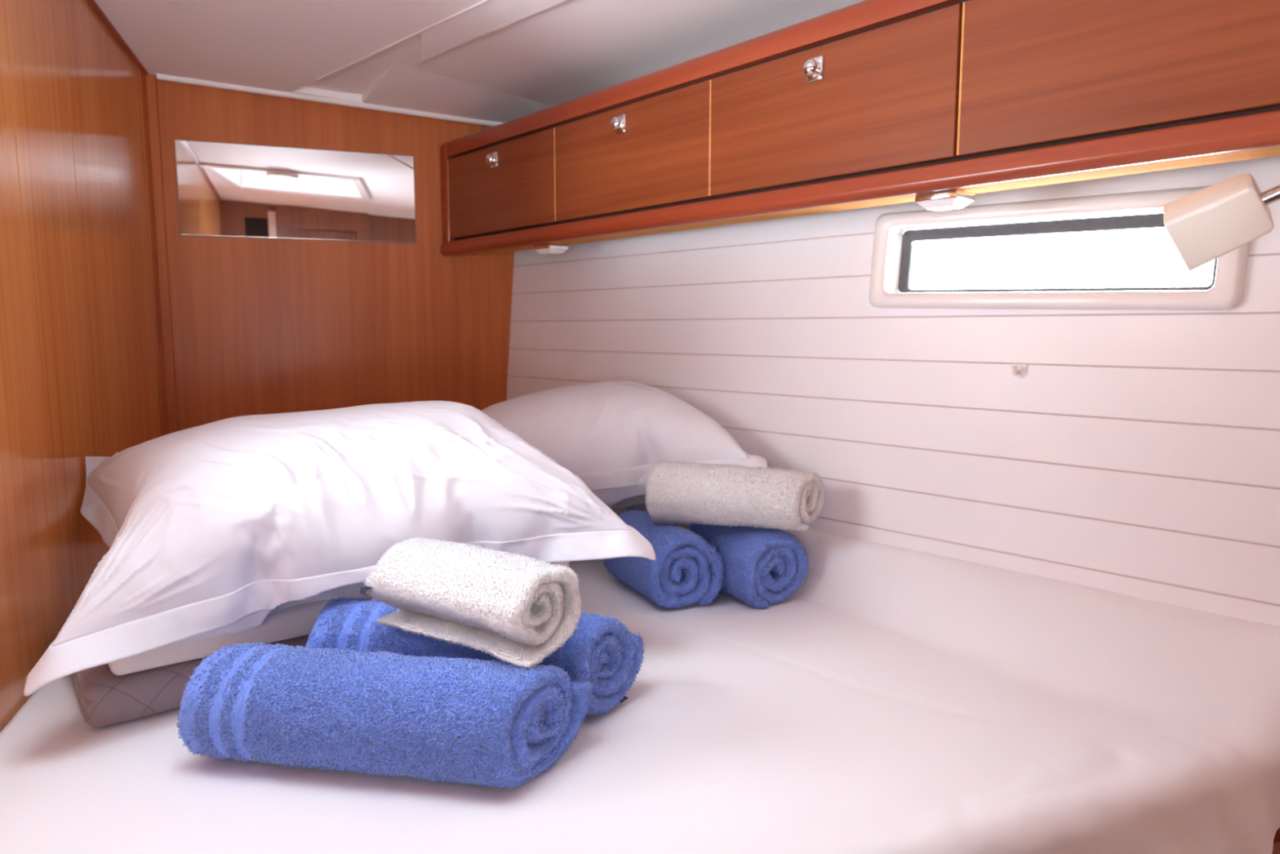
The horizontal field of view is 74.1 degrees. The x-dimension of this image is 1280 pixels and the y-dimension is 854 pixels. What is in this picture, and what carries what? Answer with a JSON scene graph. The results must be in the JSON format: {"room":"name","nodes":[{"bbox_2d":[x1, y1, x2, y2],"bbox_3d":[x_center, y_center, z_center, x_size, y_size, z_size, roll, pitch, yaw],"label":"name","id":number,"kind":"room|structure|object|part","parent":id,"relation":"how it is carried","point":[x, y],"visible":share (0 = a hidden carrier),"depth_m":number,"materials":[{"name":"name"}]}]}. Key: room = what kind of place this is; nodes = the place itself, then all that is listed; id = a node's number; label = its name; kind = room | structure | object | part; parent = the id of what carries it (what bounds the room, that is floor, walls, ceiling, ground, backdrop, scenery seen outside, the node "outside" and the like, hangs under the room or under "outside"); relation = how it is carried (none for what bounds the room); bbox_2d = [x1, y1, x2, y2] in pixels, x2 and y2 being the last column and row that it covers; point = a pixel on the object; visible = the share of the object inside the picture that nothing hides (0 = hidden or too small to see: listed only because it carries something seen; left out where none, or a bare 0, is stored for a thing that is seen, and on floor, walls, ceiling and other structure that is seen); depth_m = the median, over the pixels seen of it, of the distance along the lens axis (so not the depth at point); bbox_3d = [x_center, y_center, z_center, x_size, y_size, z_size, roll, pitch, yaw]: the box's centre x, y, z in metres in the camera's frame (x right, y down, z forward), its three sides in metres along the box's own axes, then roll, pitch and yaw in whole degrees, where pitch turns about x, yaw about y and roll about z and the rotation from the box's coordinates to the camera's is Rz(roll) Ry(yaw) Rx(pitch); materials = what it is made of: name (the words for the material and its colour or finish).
{"room":"boat cabin","nodes":[
{"label":"boat cabin","id":0,"kind":"room"},
{"bbox_2d":[0,0,161,732],"bbox_3d":[-0.857,0.161,1.002,0.030,2.250,2.800,-2,7,-19],"label":"wall","id":1,"kind":"structure","parent":0,"point":[79,376],"depth_m":1.49,"materials":[{"name":"brown wood"}]},
{"bbox_2d":[86,0,148,75],"bbox_3d":[-0.831,-0.791,0.880,0.012,0.069,2.760,-2,7,-19],"label":"trim","id":2,"kind":"structure","parent":1,"relation":"attached to","point":[93,4],"depth_m":1.91,"materials":[{"name":"brown wood"}]},
{"bbox_2d":[137,67,178,435],"bbox_3d":[-1.261,0.038,2.281,0.026,2.200,0.087,-2,7,-19],"label":"trim","id":3,"kind":"structure","parent":1,"relation":"attached to","point":[148,86],"depth_m":2.23,"materials":[{"name":"brown wood"}]},
{"bbox_2d":[156,79,514,431],"bbox_3d":[-0.706,-0.017,2.543,1.350,2.250,0.030,-2,7,-20],"label":"wall","id":4,"kind":"structure","parent":0,"point":[260,326],"depth_m":2.41,"materials":[{"name":"brown wood"}]},
{"bbox_2d":[173,138,416,244],"bbox_3d":[-0.942,-0.648,2.361,0.616,0.250,0.007,-2,7,-20],"label":"wall mirror","id":5,"kind":"object","parent":4,"relation":"attached to","point":[224,189],"visible":1,"depth_m":2.35,"materials":[{"name":"beige mirror"}]},
{"bbox_2d":[156,73,502,126],"bbox_3d":[-0.801,-0.902,2.367,0.961,0.070,0.017,-2,7,-20],"label":"trim","id":6,"kind":"structure","parent":4,"relation":"attached to","point":[292,95],"depth_m":2.33,"materials":[{"name":"white plastic"}]},
{"bbox_2d":[94,0,865,123],"bbox_3d":[0.795,-0.693,0.422,2.796,0.208,4.967,-2,7,-19],"label":"ceiling","id":7,"kind":"structure","parent":0,"point":[503,61],"depth_m":1.90,"materials":[{"name":"white paint"}]},
{"bbox_2d":[316,0,493,80],"bbox_3d":[0.997,-0.666,0.343,0.007,0.029,5.192,-6,9,-44],"label":"trim","id":8,"kind":"structure","parent":7,"relation":"attached to","point":[485,2],"depth_m":1.85,"materials":[{"name":"white plastic"}]},
{"bbox_2d":[506,155,1279,626],"bbox_3d":[0.457,0.155,1.726,0.163,2.092,3.350,-6,9,-43],"label":"wall","id":9,"kind":"structure","parent":0,"point":[1135,453],"depth_m":1.55,"materials":[{"name":"beige"}]},
{"bbox_2d":[440,0,1279,256],"bbox_3d":[0.369,-0.555,1.521,0.212,0.326,2.712,-6,9,-41],"label":"locker","id":10,"kind":"object","parent":9,"relation":"attached to","point":[867,103],"visible":1,"depth_m":1.37,"materials":[{"name":"brown wood"}]},
{"bbox_3d":[-0.397,-0.707,2.243,0.020,0.029,0.029,-6,9,-41],"label":"latch knob","id":11,"kind":"part","parent":10,"relation":"part of","materials":[{"name":"silver metal"}]},
{"bbox_3d":[-0.387,-0.708,2.251,0.006,0.040,0.034,-6,9,-41],"label":"latch plate","id":12,"kind":"part","parent":10,"relation":"part of","materials":[{"name":"silver metal"}]},
{"bbox_3d":[-0.374,-0.635,2.260,0.018,0.222,0.525,-6,9,-41],"label":"door","id":13,"kind":"part","parent":10,"relation":"part of","materials":[{"name":"brown wood"}]},
{"bbox_2d":[533,242,568,254],"bbox_3d":[-0.228,-0.456,2.174,0.060,0.024,0.072,-6,9,-41],"label":"light","id":14,"kind":"object","parent":10,"relation":"attached to","point":[549,248],"visible":1,"depth_m":2.15,"materials":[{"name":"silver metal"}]},
{"bbox_3d":[-0.052,-0.662,1.849,0.020,0.029,0.029,-6,9,-41],"label":"latch knob","id":15,"kind":"part","parent":10,"relation":"part of","materials":[{"name":"silver metal"}]},
{"bbox_3d":[-0.043,-0.663,1.857,0.006,0.040,0.034,-6,9,-41],"label":"latch plate","id":16,"kind":"part","parent":10,"relation":"part of","materials":[{"name":"silver metal"}]},
{"bbox_3d":[-0.029,-0.590,1.867,0.018,0.222,0.521,-6,9,-41],"label":"door","id":17,"kind":"part","parent":10,"relation":"part of","materials":[{"name":"brown wood"}]},
{"bbox_3d":[0.330,-0.690,1.471,0.056,0.048,2.712,-6,9,-41],"label":"rail","id":18,"kind":"part","parent":10,"relation":"part of","materials":[{"name":"brown wood"}]},
{"bbox_3d":[0.293,-0.616,1.456,0.020,0.029,0.029,-6,9,-41],"label":"latch knob","id":19,"kind":"part","parent":10,"relation":"part of","materials":[{"name":"silver metal"}]},
{"bbox_3d":[0.302,-0.617,1.464,0.006,0.040,0.034,-6,9,-41],"label":"latch plate","id":20,"kind":"part","parent":10,"relation":"part of","materials":[{"name":"silver metal"}]},
{"bbox_3d":[0.313,-0.545,1.476,0.018,0.222,0.517,-6,9,-41],"label":"door","id":21,"kind":"part","parent":10,"relation":"part of","materials":[{"name":"brown wood"}]},
{"bbox_3d":[0.311,-0.407,1.488,0.024,0.040,2.712,-6,9,-41],"label":"rail","id":22,"kind":"part","parent":10,"relation":"part of","materials":[{"name":"brown wood"}]},
{"bbox_2d":[915,189,974,211],"bbox_3d":[0.488,-0.361,1.357,0.060,0.024,0.072,-6,9,-41],"label":"light","id":23,"kind":"object","parent":10,"relation":"attached to","point":[950,199],"visible":1,"depth_m":1.34,"materials":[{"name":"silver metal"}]},
{"bbox_3d":[0.657,-0.499,1.084,0.018,0.222,0.518,-6,9,-41],"label":"door","id":24,"kind":"part","parent":10,"relation":"part of","materials":[{"name":"brown wood"}]},
{"bbox_2d":[1011,364,1027,377],"bbox_3d":[0.656,-0.097,1.477,0.025,0.024,0.026,-6,9,-43],"label":"coat hook","id":25,"kind":"object","parent":9,"relation":"attached to","point":[1018,371],"visible":1,"depth_m":1.48,"materials":[{"name":"white plastic"}]},
{"bbox_2d":[868,185,1250,310],"bbox_3d":[0.694,-0.298,1.478,0.093,0.199,0.625,-6,9,-43],"label":"window","id":26,"kind":"structure","parent":9,"relation":"in","point":[896,234],"depth_m":1.46,"materials":[{"name":"white plastic"}]},
{"bbox_3d":[0.716,-0.300,1.498,0.012,0.121,0.536,-6,9,-43],"label":"pane","id":27,"kind":"part","parent":26,"relation":"part of","materials":[{"name":"glass"}]},
{"bbox_2d":[1163,173,1279,271],"bbox_3d":[0.850,-0.256,1.059,0.388,0.118,0.130,0,7,0],"label":"reading lamp","id":28,"kind":"object","parent":9,"relation":"attached to","point":[1206,224],"visible":1,"depth_m":1.04,"materials":[{"name":"white plastic"}]},
{"bbox_3d":[0.866,-0.276,1.069,0.197,0.110,0.217,-26,-4,41],"label":"arm","id":29,"kind":"part","parent":28,"relation":"part of"},
{"bbox_2d":[1271,826,1279,853],"bbox_3d":[-0.157,0.857,1.771,1.735,0.690,1.953,-2,7,-19],"label":"trim","id":30,"kind":"structure","parent":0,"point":[1276,848],"depth_m":1.18,"materials":[{"name":"brown wood"}]},
{"bbox_2d":[0,503,1279,853],"bbox_3d":[-0.117,0.381,1.687,1.779,0.297,1.928,-2,7,-19],"label":"mattress","id":31,"kind":"object","parent":30,"relation":"on","point":[900,700],"visible":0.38,"depth_m":1.12,"materials":[{"name":"white fabric"}]},
{"bbox_2d":[70,634,308,727],"bbox_3d":[-0.554,0.341,1.529,0.791,0.066,0.364,-5,8,-38],"label":"cushion","id":32,"kind":"object","parent":31,"relation":"on","point":[104,697],"visible":0.09,"depth_m":1.19,"materials":[{"name":"grey fabric"}]},
{"bbox_2d":[107,561,568,675],"bbox_3d":[-0.535,0.282,1.530,0.762,0.046,0.342,-5,8,-38],"label":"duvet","id":33,"kind":"object","parent":32,"relation":"on","point":[299,620],"visible":0.13,"depth_m":1.26,"materials":[{"name":"beige fabric"}]},
{"bbox_2d":[23,400,655,696],"bbox_3d":[-0.499,0.127,1.459,0.929,0.324,0.652,-2,7,-19],"label":"pillow","id":34,"kind":"object","parent":33,"relation":"on","point":[220,527],"visible":0.92,"depth_m":1.28,"materials":[{"name":"white fabric"}]},
{"bbox_2d":[176,641,592,788],"bbox_3d":[-0.320,0.356,1.082,0.501,0.138,0.182,1,7,10],"label":"rolled towel","id":35,"kind":"object","parent":31,"relation":"on","point":[482,722],"visible":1,"depth_m":1.02,"materials":[{"name":"blue fabric"}]},
{"bbox_2d":[360,536,582,669],"bbox_3d":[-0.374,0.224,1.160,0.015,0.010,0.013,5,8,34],"label":"rolled towel","id":36,"kind":"object","parent":35,"relation":"on","point":[518,610],"visible":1,"depth_m":1.09,"materials":[{"name":"white fabric"}]},
{"bbox_2d":[304,596,644,715],"bbox_3d":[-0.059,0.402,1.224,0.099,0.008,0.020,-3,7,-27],"label":"rolled towel","id":37,"kind":"object","parent":31,"relation":"on","point":[602,651],"visible":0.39,"depth_m":1.21,"materials":[{"name":"blue fabric"}]},
{"bbox_2d":[602,507,725,608],"bbox_3d":[0.039,0.267,1.776,0.177,0.156,0.282,-3,7,-25],"label":"rolled towel","id":38,"kind":"object","parent":31,"relation":"on","point":[686,569],"visible":0.83,"depth_m":1.68,"materials":[{"name":"blue fabric"}]},
{"bbox_2d":[644,460,826,531],"bbox_3d":[0.189,0.139,1.703,0.353,0.131,0.136,2,7,18],"label":"rolled towel","id":39,"kind":"object","parent":38,"relation":"on","point":[679,492],"visible":1,"depth_m":1.66,"materials":[{"name":"white fabric"}]},
{"bbox_2d":[688,523,808,608],"bbox_3d":[0.218,0.269,1.785,0.170,0.149,0.267,-3,7,-26],"label":"rolled towel","id":40,"kind":"object","parent":31,"relation":"on","point":[762,566],"visible":0.7,"depth_m":1.69,"materials":[{"name":"blue fabric"}]},
{"bbox_3d":[-0.353,0.265,2.184,0.601,0.067,0.303,-1,7,-10],"label":"folded blanket","id":41,"kind":"object","parent":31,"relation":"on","visible":0},
{"bbox_2d":[612,507,626,516],"bbox_3d":[-0.338,0.208,2.171,0.572,0.046,0.282,-1,7,-10],"label":"duvet","id":42,"kind":"object","parent":41,"relation":"on","point":[618,512],"visible":0.02,"depth_m":2.08,"materials":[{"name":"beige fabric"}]},
{"bbox_2d":[481,381,767,510],"bbox_3d":[-0.129,0.052,2.066,0.866,0.330,0.609,1,7,8],"label":"pillow","id":43,"kind":"object","parent":42,"relation":"on","point":[611,435],"visible":0.56,"depth_m":1.85,"materials":[{"name":"white fabric"}]}
]}

